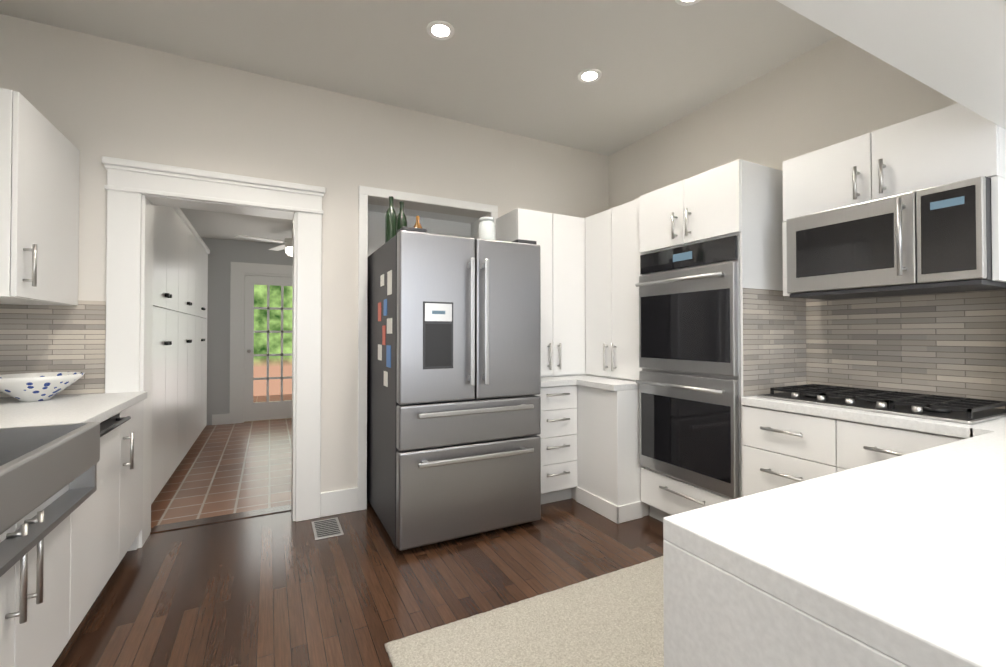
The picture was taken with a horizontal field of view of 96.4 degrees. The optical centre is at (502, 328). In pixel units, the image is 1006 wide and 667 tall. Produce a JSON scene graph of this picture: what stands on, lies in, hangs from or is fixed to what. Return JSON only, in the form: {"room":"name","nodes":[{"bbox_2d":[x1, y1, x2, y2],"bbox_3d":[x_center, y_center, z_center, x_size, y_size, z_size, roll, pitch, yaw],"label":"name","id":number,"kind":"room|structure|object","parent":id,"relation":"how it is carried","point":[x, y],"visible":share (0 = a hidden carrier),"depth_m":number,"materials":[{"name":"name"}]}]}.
{"room":"kitchen","nodes":[
{"label":"kitchen","id":0,"kind":"room"},
{"bbox_2d":[151,418,291,527],"bbox_3d":[-2.792,1.304,4.615,2.060,0.060,3.720,0,-1,-27],"label":"floor","id":1,"kind":"structure","parent":0,"point":[226,469],"depth_m":3.90,"materials":[{"name":"tile"}]},
{"bbox_2d":[151,205,182,503],"bbox_3d":[-2.731,0.131,3.166,0.578,2.250,0.987,0,-1,-27],"label":"tall cabinet","id":2,"kind":"object","parent":1,"relation":"on","point":[168,221],"depth_m":3.30,"materials":[{"name":"white wood"}]},
{"bbox_2d":[179,213,198,463],"bbox_3d":[-3.186,0.142,4.042,0.578,2.250,0.986,0,-1,-27],"label":"tall cabinet","id":3,"kind":"object","parent":1,"relation":"on","point":[179,359],"depth_m":4.21,"materials":[{"name":"white wood"}]},
{"bbox_2d":[195,237,209,440],"bbox_3d":[-3.640,0.153,4.917,0.578,2.250,0.987,0,-1,-27],"label":"tall cabinet","id":4,"kind":"object","parent":1,"relation":"on","point":[201,385],"depth_m":5.08,"materials":[{"name":"white wood"}]},
{"bbox_2d":[180,208,292,243],"bbox_3d":[-2.769,-1.256,4.602,2.060,0.060,3.820,0,-1,-27],"label":"ceiling","id":5,"kind":"structure","parent":0,"point":[216,225],"depth_m":5.32,"materials":[{"name":"white paint"}]},
{"bbox_2d":[235,228,292,255],"bbox_3d":[-2.541,-1.044,5.439,0.948,0.345,0.948,0,-1,-2],"label":"ceiling fan","id":6,"kind":"object","parent":5,"relation":"hanging from","point":[287,246],"visible":0.56,"depth_m":5.35,"materials":[{"name":"white"}]},
{"bbox_2d":[201,237,292,425],"bbox_3d":[-3.595,0.044,6.242,1.880,2.500,0.120,0,-1,-27],"label":"wall","id":7,"kind":"structure","parent":0,"point":[223,254],"depth_m":6.07,"materials":[{"name":"grey paint"}]},
{"bbox_2d":[229,262,292,423],"bbox_3d":[-3.240,0.196,6.396,1.095,2.200,0.130,0,-1,-27],"label":"door","id":8,"kind":"structure","parent":7,"relation":"attached to","point":[245,279],"depth_m":6.23,"materials":[{"name":"white wood"}]},
{"bbox_2d":[0,14,608,547],"bbox_3d":[-0.858,-0.177,3.316,4.280,2.870,0.200,0,-1,-27],"label":"wall","id":9,"kind":"structure","parent":0,"point":[92,98],"depth_m":2.98,"materials":[{"name":"white paint"}]},
{"bbox_2d":[0,300,105,397],"bbox_3d":[-2.402,0.102,2.392,0.450,0.510,0.010,0,-1,-27],"label":"wall tile","id":10,"kind":"structure","parent":9,"relation":"attached to","point":[44,338],"depth_m":2.40,"materials":[{"name":"tile"}]},
{"bbox_2d":[101,156,325,550],"bbox_3d":[-1.752,0.155,2.831,1.150,2.195,0.270,0,-1,-27],"label":"door frame","id":11,"kind":"structure","parent":9,"relation":"attached to","point":[137,191],"depth_m":2.72,"materials":[{"name":"white wood"}]},
{"bbox_2d":[150,504,290,533],"bbox_3d":[-1.830,1.251,2.969,0.780,0.006,0.110,0,-1,-27],"label":"trim","id":12,"kind":"structure","parent":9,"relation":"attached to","point":[209,520],"depth_m":2.95,"materials":[{"name":"brown wood"}]},
{"bbox_2d":[212,413,357,516],"bbox_3d":[-2.408,1.194,4.569,1.300,0.160,3.918,0,-1,-27],"label":"baseboard","id":13,"kind":"structure","parent":9,"relation":"attached to","point":[341,501],"depth_m":3.05,"materials":[{"name":"white wood"}]},
{"bbox_2d":[358,185,497,510],"bbox_3d":[-0.524,0.134,3.363,1.080,2.250,0.018,0,-1,-27],"label":"trim","id":14,"kind":"structure","parent":9,"relation":"attached to","point":[365,192],"depth_m":3.13,"materials":[{"name":"white wood"}]},
{"bbox_2d":[496,198,641,380],"bbox_3d":[0.687,-0.256,3.443,1.178,1.248,0.994,0,-1,-27],"label":"upper cabinet","id":15,"kind":"object","parent":9,"relation":"attached to","point":[590,270],"visible":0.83,"depth_m":3.40,"materials":[{"name":"white wood"}]},
{"bbox_2d":[52,498,663,666],"bbox_3d":[0.502,1.256,0.681,4.280,0.060,6.300,0,-1,-27],"label":"floor","id":16,"kind":"structure","parent":0,"point":[282,589],"depth_m":2.19,"materials":[{"name":"brown wood"}]},
{"bbox_2d":[0,511,75,666],"bbox_3d":[-1.656,0.914,1.130,0.617,0.635,0.800,0,-1,-27],"label":"base cabinet","id":17,"kind":"object","parent":16,"relation":"on","point":[36,597],"depth_m":1.40,"materials":[{"name":"white wood"}]},
{"bbox_2d":[0,411,123,634],"bbox_3d":[-1.979,0.814,1.753,0.617,0.850,0.600,0,-1,-27],"label":"base cabinet","id":18,"kind":"object","parent":16,"relation":"on","point":[57,460],"depth_m":1.70,"materials":[{"name":"white wood"}]},
{"bbox_2d":[0,483,95,578],"bbox_3d":[-1.581,0.582,1.173,0.590,0.020,0.794,0,-1,-27],"label":"drawer","id":19,"kind":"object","parent":18,"relation":"on","point":[25,520],"depth_m":1.24,"materials":[{"name":"silver metal"}]},
{"bbox_2d":[0,391,146,434],"bbox_3d":[-2.072,0.372,1.967,0.623,0.040,1.056,0,-1,-27],"label":"countertop","id":20,"kind":"structure","parent":18,"relation":"on","point":[78,413],"depth_m":1.90,"materials":[{"name":"white stone"}]},
{"bbox_2d":[0,372,84,401],"bbox_3d":[-2.308,0.291,2.219,0.360,0.125,0.360,0,-1,-27],"label":"bowl","id":21,"kind":"object","parent":20,"relation":"on","point":[30,387],"visible":1,"depth_m":2.16,"materials":[{"name":"white ceramic"}]},
{"bbox_2d":[124,403,143,555],"bbox_3d":[-2.222,0.820,2.221,0.617,0.850,0.456,0,-1,-27],"label":"base cabinet","id":22,"kind":"object","parent":16,"relation":"on","point":[134,417],"depth_m":2.37,"materials":[{"name":"white wood"}]},
{"bbox_2d":[311,517,343,539],"bbox_3d":[-1.101,1.247,2.812,0.160,0.008,0.280,0,-1,-27],"label":"floor vent","id":23,"kind":"object","parent":16,"relation":"in","point":[326,528],"visible":1,"depth_m":2.80,"materials":[{"name":"grey metal"}]},
{"bbox_2d":[367,226,540,550],"bbox_3d":[-0.371,0.348,3.062,0.914,1.815,1.030,0,-1,-27],"label":"fridge","id":24,"kind":"object","parent":16,"relation":"on","point":[453,385],"visible":1,"depth_m":2.64,"materials":[{"name":"grey metal"}]},
{"bbox_2d":[385,196,396,242],"bbox_3d":[-0.731,-0.699,2.938,0.076,0.322,0.076,0,-1,-27],"label":"bottle","id":25,"kind":"object","parent":24,"relation":"on","point":[390,224],"visible":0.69,"depth_m":2.91,"materials":[{"name":"green glass"}]},
{"bbox_2d":[397,201,406,232],"bbox_3d":[-0.688,-0.697,3.050,0.076,0.322,0.076,0,-1,-27],"label":"bottle","id":26,"kind":"object","parent":24,"relation":"on","point":[401,220],"visible":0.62,"depth_m":3.02,"materials":[{"name":"green glass"}]},
{"bbox_2d":[414,216,421,227],"bbox_3d":[-0.567,-0.642,2.989,0.064,0.210,0.064,0,-1,-27],"label":"bottle","id":27,"kind":"object","parent":24,"relation":"on","point":[417,224],"visible":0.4,"depth_m":2.98,"materials":[{"name":"brown"}]},
{"bbox_2d":[478,217,494,239],"bbox_3d":[-0.112,-0.646,3.090,0.116,0.220,0.116,0,-1,-27],"label":"canister","id":28,"kind":"object","parent":24,"relation":"on","point":[486,227],"visible":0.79,"depth_m":3.04,"materials":[{"name":"white ceramic"}]},
{"bbox_2d":[385,556,663,666],"bbox_3d":[0.547,1.227,1.657,1.704,0.021,1.114,0,-1,-27],"label":"rug","id":29,"kind":"object","parent":16,"relation":"on","point":[614,619],"visible":0.48,"depth_m":1.80,"materials":[{"name":"beige carpet"}]},
{"bbox_2d":[537,375,648,523],"bbox_3d":[0.689,0.815,3.425,1.178,0.890,1.003,0,-1,-27],"label":"base cabinet","id":30,"kind":"object","parent":16,"relation":"on","point":[590,446],"visible":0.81,"depth_m":3.11,"materials":[{"name":"white wood"}]},
{"bbox_2d":[635,159,806,521],"bbox_3d":[1.304,0.182,2.786,0.684,2.140,0.726,0,-1,-27],"label":"tall cabinet","id":31,"kind":"object","parent":16,"relation":"on","point":[722,325],"visible":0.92,"depth_m":2.53,"materials":[{"name":"white painted wood"}]},
{"bbox_2d":[663,424,1005,666],"bbox_3d":[1.369,0.784,0.896,2.010,0.890,0.870,0,-1,-27],"label":"kitchen island","id":32,"kind":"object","parent":16,"relation":"on","point":[858,527],"depth_m":0.70,"materials":[{"name":"white stone"}]},
{"bbox_2d":[741,384,1005,475],"bbox_3d":[1.705,0.775,2.069,0.627,0.937,0.901,0,-1,-27],"label":"base cabinet","id":33,"kind":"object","parent":16,"relation":"on","point":[799,424],"depth_m":2.01,"materials":[{"name":"white wood"}]},
{"bbox_2d":[0,0,837,155],"bbox_3d":[0.525,-1.674,0.672,4.280,0.060,6.200,0,-1,-27],"label":"ceiling","id":34,"kind":"structure","parent":0,"point":[516,67],"depth_m":2.59,"materials":[{"name":"white paint"}]},
{"bbox_2d":[427,20,453,39],"bbox_3d":[-0.339,-1.619,2.443,0.150,0.006,0.150,0,-1,-27],"label":"recessed light","id":35,"kind":"object","parent":34,"relation":"in","point":[440,30],"visible":1,"depth_m":2.44,"materials":[{"name":"white"}]},
{"bbox_2d":[578,68,601,82],"bbox_3d":[0.554,-1.614,2.872,0.150,0.006,0.150,0,-1,-27],"label":"recessed light","id":36,"kind":"object","parent":34,"relation":"in","point":[589,75],"visible":1,"depth_m":2.87,"materials":[{"name":"white"}]},
{"bbox_2d":[675,0,700,5],"bbox_3d":[0.913,-1.622,2.180,0.150,0.006,0.150,0,-1,-27],"label":"recessed light","id":37,"kind":"object","parent":34,"relation":"in","point":[685,2],"visible":1,"depth_m":2.23,"materials":[{"name":"white"}]},
{"bbox_2d":[368,204,479,255],"bbox_3d":[-0.671,0.157,3.646,1.000,2.210,0.220,0,-1,-27],"label":"wall","id":38,"kind":"structure","parent":0,"point":[444,224],"depth_m":3.72,"materials":[{"name":"white paint"}]},
{"bbox_2d":[609,36,956,208],"bbox_3d":[2.371,-0.198,1.613,0.120,2.870,6.200,0,-1,-27],"label":"wall","id":39,"kind":"structure","parent":0,"point":[836,90],"depth_m":2.75,"materials":[{"name":"white paint"}]},
{"bbox_2d":[782,103,1005,295],"bbox_3d":[1.816,-0.536,2.118,0.398,0.720,0.800,0,-1,-27],"label":"upper cabinet","id":40,"kind":"object","parent":39,"relation":"attached to","point":[956,142],"visible":0.77,"depth_m":1.93,"materials":[{"name":"white wood"}]},
{"bbox_2d":[786,176,1005,299],"bbox_3d":[1.784,-0.365,2.076,0.472,0.406,0.720,0,-1,-27],"label":"microwave","id":41,"kind":"object","parent":40,"relation":"attached to","point":[935,240],"visible":0.98,"depth_m":1.91,"materials":[{"name":"grey metal"}]},
{"bbox_2d":[806,289,1005,408],"bbox_3d":[1.973,-0.115,2.237,0.010,0.940,0.884,0,-1,-27],"label":"wall tile","id":42,"kind":"structure","parent":39,"relation":"attached to","point":[952,344],"depth_m":2.18,"materials":[{"name":"tile"}]},
{"bbox_2d":[776,0,1005,129],"bbox_3d":[0.458,-1.208,0.795,4.040,0.869,0.310,0,-1,-27],"label":"ceiling soffit","id":43,"kind":"structure","parent":0,"point":[954,50],"depth_m":1.20,"materials":[{"name":"white paint"}]},
{"label":"outside","id":44,"kind":"structure","parent":0,"visible":0},
{"bbox_2d":[253,285,292,395],"bbox_3d":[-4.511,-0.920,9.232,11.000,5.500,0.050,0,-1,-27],"label":"garden","id":45,"kind":"object","parent":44,"point":[260,343],"depth_m":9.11,"materials":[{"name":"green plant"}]},
{"bbox_3d":[-2.201,-0.200,1.390,0.120,2.870,10.020,0,-1,-27],"label":"wall","id":46,"kind":"structure","parent":0,"visible":0},
{"bbox_2d":[0,88,79,305],"bbox_3d":[-2.281,-0.552,2.083,0.370,0.850,0.676,0,-1,-27],"label":"upper cabinet","id":47,"kind":"object","parent":46,"relation":"attached to","point":[39,196],"visible":1,"depth_m":2.00,"materials":[{"name":"white wood"}]},
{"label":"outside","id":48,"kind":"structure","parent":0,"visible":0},
{"bbox_2d":[253,394,291,401],"bbox_3d":[-3.813,1.364,7.859,11.000,0.060,2.980,0,-1,-27],"label":"patio","id":49,"kind":"structure","parent":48,"point":[271,398],"depth_m":8.62,"materials":[{"name":"brick"}]}
]}

